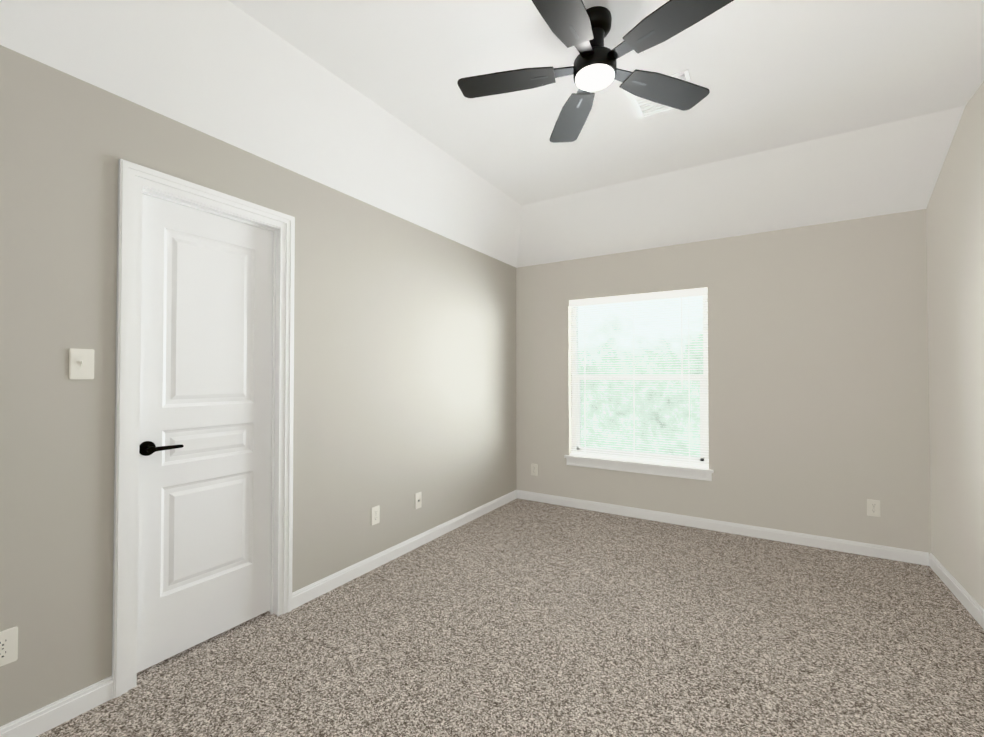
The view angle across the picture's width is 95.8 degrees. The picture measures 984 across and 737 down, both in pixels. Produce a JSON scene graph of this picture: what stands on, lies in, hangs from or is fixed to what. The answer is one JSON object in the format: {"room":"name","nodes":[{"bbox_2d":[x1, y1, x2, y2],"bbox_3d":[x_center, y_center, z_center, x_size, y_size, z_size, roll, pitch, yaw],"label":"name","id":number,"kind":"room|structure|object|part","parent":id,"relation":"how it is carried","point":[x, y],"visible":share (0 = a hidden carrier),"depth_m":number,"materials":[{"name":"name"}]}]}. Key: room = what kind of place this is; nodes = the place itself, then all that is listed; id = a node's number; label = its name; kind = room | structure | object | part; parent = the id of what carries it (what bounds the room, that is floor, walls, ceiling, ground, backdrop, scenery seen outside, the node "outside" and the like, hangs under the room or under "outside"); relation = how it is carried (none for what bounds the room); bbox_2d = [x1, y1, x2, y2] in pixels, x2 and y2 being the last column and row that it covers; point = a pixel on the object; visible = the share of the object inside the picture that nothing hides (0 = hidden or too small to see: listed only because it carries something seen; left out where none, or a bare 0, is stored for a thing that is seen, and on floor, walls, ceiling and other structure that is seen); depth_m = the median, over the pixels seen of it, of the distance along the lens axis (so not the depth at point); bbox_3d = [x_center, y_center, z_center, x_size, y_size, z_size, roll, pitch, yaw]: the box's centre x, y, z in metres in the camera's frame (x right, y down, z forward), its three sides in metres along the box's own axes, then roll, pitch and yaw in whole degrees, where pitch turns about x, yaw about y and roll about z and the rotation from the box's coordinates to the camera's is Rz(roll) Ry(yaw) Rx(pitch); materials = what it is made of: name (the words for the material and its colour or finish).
{"room":"empty bedroom","nodes":[
{"label":"empty bedroom","id":0,"kind":"room"},
{"bbox_2d":[0,45,515,726],"bbox_3d":[-1.087,-0.137,2.604,0.150,3.100,5.180,-1,-1,32],"label":"wall","id":1,"kind":"structure","parent":0,"point":[404,361],"depth_m":2.03,"materials":[{"name":"grey paint"}]},
{"bbox_2d":[0,627,17,666],"bbox_3d":[-1.659,0.950,1.507,0.007,0.116,0.072,-1,-1,32],"label":"electrical outlet","id":2,"kind":"object","parent":1,"relation":"attached to","point":[8,646],"visible":1,"depth_m":1.52,"materials":[{"name":"white plastic"}]},
{"bbox_2d":[0,676,112,736],"bbox_3d":[-1.599,1.255,1.594,0.014,0.085,0.380,-1,-1,32],"label":"baseboard","id":3,"kind":"structure","parent":1,"relation":"attached to","point":[57,713],"depth_m":1.62,"materials":[{"name":"white wood"}]},
{"bbox_2d":[69,348,93,378],"bbox_3d":[-1.554,-0.017,1.686,0.015,0.116,0.072,-1,-1,32],"label":"light switch","id":4,"kind":"object","parent":1,"relation":"attached to","point":[81,363],"visible":1,"depth_m":1.69,"materials":[{"name":"white plastic"}]},
{"bbox_2d":[112,159,294,698],"bbox_3d":[-1.357,0.235,2.140,0.171,2.143,0.776,-1,-1,32],"label":"door frame","id":5,"kind":"structure","parent":1,"relation":"attached to","point":[133,179],"depth_m":1.84,"materials":[{"name":"white wood"}]},
{"bbox_2d":[137,194,272,672],"bbox_3d":[-1.332,0.268,2.124,0.100,2.035,0.620,-1,-1,32],"label":"door","id":6,"kind":"structure","parent":1,"relation":"in","point":[204,535],"depth_m":2.10,"materials":[{"name":"white wood"}]},
{"bbox_3d":[-1.432,0.343,1.926,0.065,0.062,0.146,-1,-1,32],"label":"handle","id":7,"kind":"part","parent":6,"relation":"part of","materials":[{"name":"black metal"}]},
{"bbox_2d":[371,505,379,524],"bbox_3d":[-0.772,0.975,2.949,0.007,0.116,0.072,-1,-1,32],"label":"electrical outlet","id":8,"kind":"object","parent":1,"relation":"attached to","point":[375,514],"visible":1,"depth_m":2.94,"materials":[{"name":"white plastic"}]},
{"bbox_2d":[292,490,516,609],"bbox_3d":[-0.416,1.285,3.517,0.014,0.085,2.584,-1,-1,32],"label":"baseboard","id":9,"kind":"structure","parent":1,"relation":"attached to","point":[306,594],"depth_m":3.03,"materials":[{"name":"white wood"}]},
{"bbox_2d":[415,492,421,508],"bbox_3d":[-0.545,0.984,3.310,0.016,0.116,0.072,-1,-1,32],"label":"electrical outlet","id":10,"kind":"object","parent":1,"relation":"attached to","point":[418,500],"visible":1,"depth_m":3.31,"materials":[{"name":"white plastic"}]},
{"bbox_2d":[0,0,983,267],"bbox_3d":[0.319,-1.400,1.759,3.150,0.600,4.880,-1,-1,32],"label":"ceiling","id":11,"kind":"structure","parent":0,"point":[808,112],"depth_m":2.31,"materials":[{"name":"white paint"}]},
{"bbox_2d":[457,0,733,142],"bbox_3d":[0.401,-1.305,1.790,1.123,0.258,1.071,-1,-1,32],"label":"ceiling fan","id":12,"kind":"object","parent":11,"relation":"hanging from","point":[579,27],"visible":1,"depth_m":1.79,"materials":[{"name":"black"}]},
{"bbox_2d":[625,69,691,119],"bbox_3d":[0.886,-1.420,2.326,0.300,0.012,0.300,-1,-1,32],"label":"ceiling vent","id":13,"kind":"object","parent":11,"relation":"in","point":[644,108],"visible":0.48,"depth_m":2.39,"materials":[{"name":"white metal"}]},
{"bbox_2d":[36,498,983,736],"bbox_3d":[-0.193,1.355,2.031,4.650,0.100,5.180,-1,-1,32],"label":"floor","id":14,"kind":"structure","parent":0,"point":[517,617],"depth_m":2.06,"materials":[{"name":"carpet"}]},
{"bbox_2d":[516,209,930,553],"bbox_3d":[1.636,-0.117,3.882,3.150,3.100,0.150,-1,-1,32],"label":"wall","id":15,"kind":"structure","parent":0,"point":[818,390],"depth_m":3.41,"materials":[{"name":"grey paint"}]},
{"bbox_2d":[531,464,537,475],"bbox_3d":[0.428,1.028,4.515,0.072,0.116,0.007,-1,-1,32],"label":"electrical outlet","id":16,"kind":"object","parent":15,"relation":"attached to","point":[534,469],"visible":1,"depth_m":4.51,"materials":[{"name":"white plastic"}]},
{"bbox_2d":[564,455,713,480],"bbox_3d":[1.291,0.886,4.032,1.300,0.092,0.140,-1,-1,32],"label":"window sill","id":17,"kind":"structure","parent":15,"relation":"attached to","point":[689,472],"depth_m":3.95,"materials":[{"name":"white wood"}]},
{"bbox_2d":[571,293,708,465],"bbox_3d":[1.330,0.084,4.108,1.230,1.515,0.070,-1,-1,32],"label":"window","id":18,"kind":"structure","parent":15,"relation":"in","point":[576,410],"depth_m":4.06,"materials":[{"name":"white plastic"}]},
{"bbox_2d":[569,287,708,467],"bbox_3d":[1.288,0.082,4.040,1.218,1.509,0.050,-1,-1,32],"label":"window blind","id":19,"kind":"object","parent":18,"relation":"attached to","point":[685,293],"visible":0.96,"depth_m":4.01,"materials":[{"name":"white plastic"}]},
{"bbox_2d":[517,490,928,565],"bbox_3d":[1.593,1.289,3.791,3.122,0.085,0.014,-1,-1,32],"label":"baseboard","id":20,"kind":"structure","parent":15,"relation":"attached to","point":[884,552],"depth_m":3.53,"materials":[{"name":"white wood"}]},
{"bbox_2d":[867,499,879,516],"bbox_3d":[2.686,0.982,3.128,0.072,0.116,0.007,-1,-1,32],"label":"electrical outlet","id":21,"kind":"object","parent":15,"relation":"attached to","point":[873,507],"visible":1,"depth_m":3.13,"materials":[{"name":"white plastic"}]},
{"bbox_2d":[926,81,983,608],"bbox_3d":[1.724,-0.163,0.876,0.150,3.100,5.180,-1,-1,32],"label":"wall","id":22,"kind":"structure","parent":0,"point":[955,246],"depth_m":2.52,"materials":[{"name":"grey paint"}]},
{"bbox_2d":[929,553,983,628],"bbox_3d":[1.654,1.245,0.897,0.014,0.085,4.880,-1,-1,32],"label":"baseboard","id":23,"kind":"structure","parent":22,"relation":"attached to","point":[969,603],"depth_m":2.52,"materials":[{"name":"white wood"}]},
{"label":"outside","id":24,"kind":"structure","parent":0,"visible":0},
{"bbox_2d":[578,296,702,456],"bbox_3d":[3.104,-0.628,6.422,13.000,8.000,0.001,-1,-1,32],"label":"window glass","id":25,"kind":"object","parent":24,"point":[672,398],"depth_m":6.88,"materials":[{"name":"clear glass"}]}
]}

